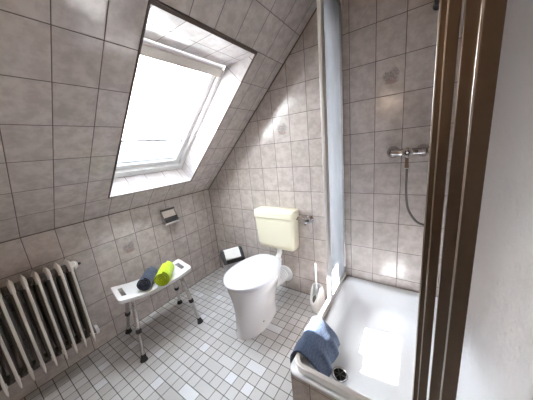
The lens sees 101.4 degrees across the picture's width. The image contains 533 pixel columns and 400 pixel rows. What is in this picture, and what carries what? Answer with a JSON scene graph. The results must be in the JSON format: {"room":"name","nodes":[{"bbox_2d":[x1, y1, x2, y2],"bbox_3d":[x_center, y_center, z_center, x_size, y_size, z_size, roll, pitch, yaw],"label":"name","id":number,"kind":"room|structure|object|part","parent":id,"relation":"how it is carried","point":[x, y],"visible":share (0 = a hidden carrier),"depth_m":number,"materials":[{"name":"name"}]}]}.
{"room":"bathroom","nodes":[
{"label":"bathroom","id":0,"kind":"room"},
{"bbox_2d":[0,190,220,399],"bbox_3d":[-1.273,0.630,1.532,0.001,0.947,2.450,3,16,34],"label":"wall","id":1,"kind":"structure","parent":0,"point":[116,249],"depth_m":1.65,"materials":[{"name":"tile"}]},
{"bbox_2d":[0,258,99,396],"bbox_3d":[-1.452,0.833,1.137,0.170,0.765,0.924,3,16,34],"label":"radiator","id":2,"kind":"object","parent":1,"relation":"attached to","point":[65,275],"visible":1,"depth_m":1.26,"materials":[{"name":"metal"}]},
{"bbox_2d":[160,207,178,224],"bbox_3d":[-0.888,0.144,2.003,0.058,0.136,0.136,3,16,34],"label":"paper holder","id":3,"kind":"object","parent":1,"relation":"attached to","point":[169,215],"visible":1,"depth_m":1.99,"materials":[{"name":"silver metal"}]},
{"bbox_2d":[0,0,316,241],"bbox_3d":[-0.734,-0.505,0.813,1.590,1.473,2.450,3,16,34],"label":"ceiling","id":4,"kind":"structure","parent":0,"point":[67,67],"depth_m":0.99,"materials":[{"name":"tile"}]},
{"bbox_2d":[0,8,326,399],"bbox_3d":[-0.687,-0.045,0.918,1.594,2.420,2.450,3,16,34],"label":"trim","id":5,"kind":"structure","parent":4,"relation":"attached to","point":[316,8],"depth_m":1.67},
{"bbox_2d":[110,4,254,196],"bbox_3d":[-0.621,-0.466,1.458,0.982,0.798,0.668,3,16,34],"label":"window frame","id":6,"kind":"structure","parent":4,"relation":"attached to","point":[162,27],"depth_m":1.47,"materials":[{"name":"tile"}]},
{"bbox_2d":[114,38,224,177],"bbox_3d":[-0.744,-0.587,1.508,0.877,0.837,0.728,3,16,34],"label":"window","id":7,"kind":"structure","parent":6,"relation":"attached to","point":[135,158],"depth_m":1.70,"materials":[{"name":"white paint"}]},
{"bbox_3d":[-0.757,-0.578,1.520,0.611,0.566,0.530,3,16,34],"label":"pane","id":8,"kind":"part","parent":7,"relation":"part of","materials":[{"name":"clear glass"}]},
{"bbox_3d":[-0.752,-0.571,1.518,0.695,0.650,0.598,3,16,34],"label":"sash","id":9,"kind":"part","parent":7,"relation":"part of","materials":[{"name":"white paint"}]},
{"bbox_2d":[122,42,223,141],"bbox_3d":[-0.662,-0.632,1.431,0.520,0.430,0.636,3,16,34],"label":"roller blind","id":10,"kind":"object","parent":7,"relation":"attached to","point":[168,87],"visible":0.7,"depth_m":1.41,"materials":[{"name":"white fabric"}]},
{"bbox_2d":[108,0,257,198],"bbox_3d":[-0.568,-0.464,1.420,0.882,0.816,0.680,3,16,34],"label":"trim","id":11,"kind":"structure","parent":4,"relation":"attached to","point":[153,2],"depth_m":1.08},
{"bbox_2d":[22,267,325,399],"bbox_3d":[-0.317,1.143,1.015,2.210,0.001,2.450,3,16,34],"label":"floor","id":12,"kind":"structure","parent":0,"point":[188,359],"depth_m":1.46,"materials":[{"name":"tile"}]},
{"bbox_2d":[111,259,202,362],"bbox_3d":[-0.837,0.799,1.702,0.423,0.459,0.504,7,18,44],"label":"stool","id":13,"kind":"object","parent":12,"relation":"on","point":[132,293],"visible":0.85,"depth_m":1.58,"materials":[{"name":"white plastic"}]},
{"bbox_3d":[-1.078,0.948,1.701,0.078,0.186,0.025,0,14,25],"label":"leg","id":14,"kind":"part","parent":13,"relation":"part of","materials":[{"name":"metal"}]},
{"bbox_3d":[-0.968,0.773,1.563,0.296,0.219,0.053,7,18,44],"label":"leg frame","id":15,"kind":"part","parent":13,"relation":"part of","materials":[{"name":"metal"}]},
{"bbox_3d":[-0.851,0.976,1.482,0.025,0.186,0.079,-12,14,-24],"label":"leg","id":16,"kind":"part","parent":13,"relation":"part of","materials":[{"name":"metal"}]},
{"bbox_2d":[137,266,157,290],"bbox_3d":[-0.863,0.565,1.587,0.094,0.100,0.166,-8,13,-9],"label":"rolled towel","id":17,"kind":"object","parent":13,"relation":"on","point":[146,280],"visible":0.99,"depth_m":1.52,"materials":[{"name":"blue fabric"}]},
{"bbox_3d":[-0.856,0.608,1.658,0.252,0.065,0.504,7,18,44],"label":"seat","id":18,"kind":"part","parent":13,"relation":"part of","materials":[{"name":"white plastic"}]},
{"bbox_2d":[154,261,174,285],"bbox_3d":[-0.754,0.540,1.619,0.105,0.111,0.167,-8,13,-10],"label":"rolled towel","id":19,"kind":"object","parent":13,"relation":"on","point":[162,278],"visible":1,"depth_m":1.55,"materials":[{"name":"fabric"}]},
{"bbox_3d":[-0.800,0.857,1.977,0.025,0.186,0.079,-12,14,-24],"label":"leg","id":20,"kind":"part","parent":13,"relation":"part of","materials":[{"name":"metal"}]},
{"bbox_3d":[-0.719,0.691,1.810,0.296,0.218,0.053,7,18,44],"label":"leg frame","id":21,"kind":"part","parent":13,"relation":"part of","materials":[{"name":"metal"}]},
{"bbox_3d":[-0.573,0.885,1.757,0.078,0.186,0.025,0,14,25],"label":"leg","id":22,"kind":"part","parent":13,"relation":"part of","materials":[{"name":"metal"}]},
{"bbox_2d":[220,246,244,272],"bbox_3d":[-0.328,0.670,2.182,0.204,0.398,0.208,-11,14,-21],"label":"bin","id":23,"kind":"object","parent":12,"relation":"on","point":[230,257],"visible":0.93,"depth_m":2.09,"materials":[{"name":"grey plastic"}]},
{"bbox_2d":[223,254,292,339],"bbox_3d":[-0.029,0.712,1.787,0.382,0.435,0.696,3,16,34],"label":"toilet","id":24,"kind":"object","parent":12,"relation":"on","point":[251,284],"visible":1,"depth_m":1.57,"materials":[{"name":"white ceramic"}]},
{"bbox_3d":[-0.099,0.536,1.670,0.382,0.028,0.516,3,16,34],"label":"lid","id":25,"kind":"part","parent":24,"relation":"part of","materials":[{"name":"white plastic"}]},
{"bbox_3d":[-0.096,0.559,1.677,0.366,0.017,0.496,3,16,34],"label":"seat","id":26,"kind":"part","parent":24,"relation":"part of","materials":[{"name":"white plastic"}]},
{"bbox_3d":[-0.072,0.754,1.729,0.356,0.388,0.500,3,16,34],"label":"bowl","id":27,"kind":"part","parent":24,"relation":"part of","materials":[{"name":"white ceramic"}]},
{"bbox_2d":[310,263,324,312],"bbox_3d":[0.401,0.690,1.747,0.114,0.414,0.124,-10,14,-19],"label":"toilet brush","id":28,"kind":"object","parent":12,"relation":"on","point":[317,298],"visible":0.94,"depth_m":1.73,"materials":[{"name":"white plastic"}]},
{"bbox_3d":[0.394,0.642,1.735,0.023,0.314,0.023,-10,14,-19],"label":"handle","id":29,"kind":"part","parent":28,"relation":"part of","materials":[{"name":"white plastic"}]},
{"bbox_2d":[290,276,437,399],"bbox_3d":[0.685,0.855,1.200,0.790,0.285,0.893,3,16,34],"label":"shower tray","id":30,"kind":"object","parent":12,"relation":"on","point":[374,324],"visible":0.65,"depth_m":1.26,"materials":[{"name":"white ceramic"}]},
{"bbox_2d":[290,316,339,376],"bbox_3d":[0.269,0.777,1.167,0.200,0.138,0.279,3,16,34],"label":"bath mat","id":31,"kind":"object","parent":30,"relation":"on","point":[319,344],"visible":0.95,"depth_m":1.13,"materials":[{"name":"blue fabric"}]},
{"bbox_2d":[346,275,437,296],"bbox_3d":[0.923,0.617,1.524,0.790,0.016,0.006,3,16,34],"label":"trim","id":32,"kind":"structure","parent":30,"relation":"attached to","point":[346,275],"depth_m":1.57,"materials":[{"name":"grey"}]},
{"bbox_2d":[295,0,532,399],"bbox_3d":[0.591,-0.186,0.957,0.771,1.859,0.883,3,16,34],"label":"shower enclosure","id":33,"kind":"object","parent":30,"relation":"on","point":[483,346],"visible":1,"depth_m":0.55,"materials":[{"name":"metal"}]},
{"bbox_3d":[0.678,0.699,1.162,0.770,0.034,0.870,3,16,34],"label":"rail","id":34,"kind":"part","parent":33,"relation":"part of","materials":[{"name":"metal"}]},
{"bbox_3d":[0.435,-0.264,1.385,0.001,1.780,0.292,3,16,34],"label":"fixed panel","id":35,"kind":"part","parent":33,"relation":"part of","materials":[{"name":"clear glass"}]},
{"bbox_3d":[0.504,-1.066,0.755,0.770,0.045,0.870,3,16,34],"label":"head rail","id":36,"kind":"part","parent":33,"relation":"part of","materials":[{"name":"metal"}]},
{"bbox_3d":[0.579,-0.065,0.462,0.174,1.780,0.001,3,16,34],"label":"fixed panel","id":37,"kind":"part","parent":33,"relation":"part of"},
{"bbox_2d":[209,0,464,298],"bbox_3d":[0.250,-0.323,1.718,2.210,2.420,0.001,3,16,34],"label":"wall","id":38,"kind":"structure","parent":0,"point":[389,46],"depth_m":1.49,"materials":[{"name":"grey tile"}]},
{"bbox_2d":[254,206,298,257],"bbox_3d":[0.088,0.318,1.913,0.404,0.483,0.169,3,16,34],"label":"toilet cistern","id":39,"kind":"object","parent":38,"relation":"attached to","point":[277,227],"visible":0.9,"depth_m":1.85,"materials":[{"name":"beige plastic"}]},
{"bbox_3d":[0.078,0.112,1.884,0.400,0.068,0.128,3,16,34],"label":"tank lid","id":40,"kind":"part","parent":39,"relation":"part of","materials":[{"name":"beige plastic"}]},
{"bbox_3d":[0.096,0.285,1.926,0.388,0.288,0.123,3,16,34],"label":"tank","id":41,"kind":"part","parent":39,"relation":"part of","materials":[{"name":"beige plastic"}]},
{"bbox_2d":[298,215,313,224],"bbox_3d":[0.307,0.165,1.776,0.134,0.072,0.075,3,16,34],"label":"angle valve","id":42,"kind":"object","parent":38,"relation":"attached to","point":[309,219],"visible":0.98,"depth_m":1.76,"materials":[{"name":"silver metal"}]},
{"bbox_3d":[0.322,0.175,1.740,0.057,0.064,0.030,3,16,34],"label":"handle","id":43,"kind":"part","parent":42,"relation":"part of","materials":[{"name":"silver metal"}]},
{"bbox_2d":[387,144,428,168],"bbox_3d":[0.822,-0.252,1.274,0.222,0.130,0.101,3,16,34],"label":"shower mixer","id":44,"kind":"object","parent":38,"relation":"attached to","point":[422,150],"visible":0.98,"depth_m":1.24,"materials":[{"name":"silver metal"}]},
{"bbox_3d":[0.804,-0.217,1.251,0.023,0.076,0.012,3,16,34],"label":"lever","id":45,"kind":"part","parent":44,"relation":"part of","materials":[{"name":"silver metal"}]},
{"bbox_2d":[405,169,423,225],"bbox_3d":[0.879,-0.331,1.197,0.076,1.012,0.184,-14,15,-32],"label":"shower hose","id":46,"kind":"object","parent":44,"relation":"hanging from","point":[406,170],"visible":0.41,"depth_m":1.32,"materials":[{"name":"grey metal"}]},
{"bbox_2d":[433,0,439,10],"bbox_3d":[0.882,-0.679,1.119,0.082,0.662,0.075,3,16,34],"label":"shower rail","id":47,"kind":"object","parent":38,"relation":"attached to","point":[436,2],"visible":0.18,"depth_m":1.07,"materials":[{"name":"silver metal"}]}
]}

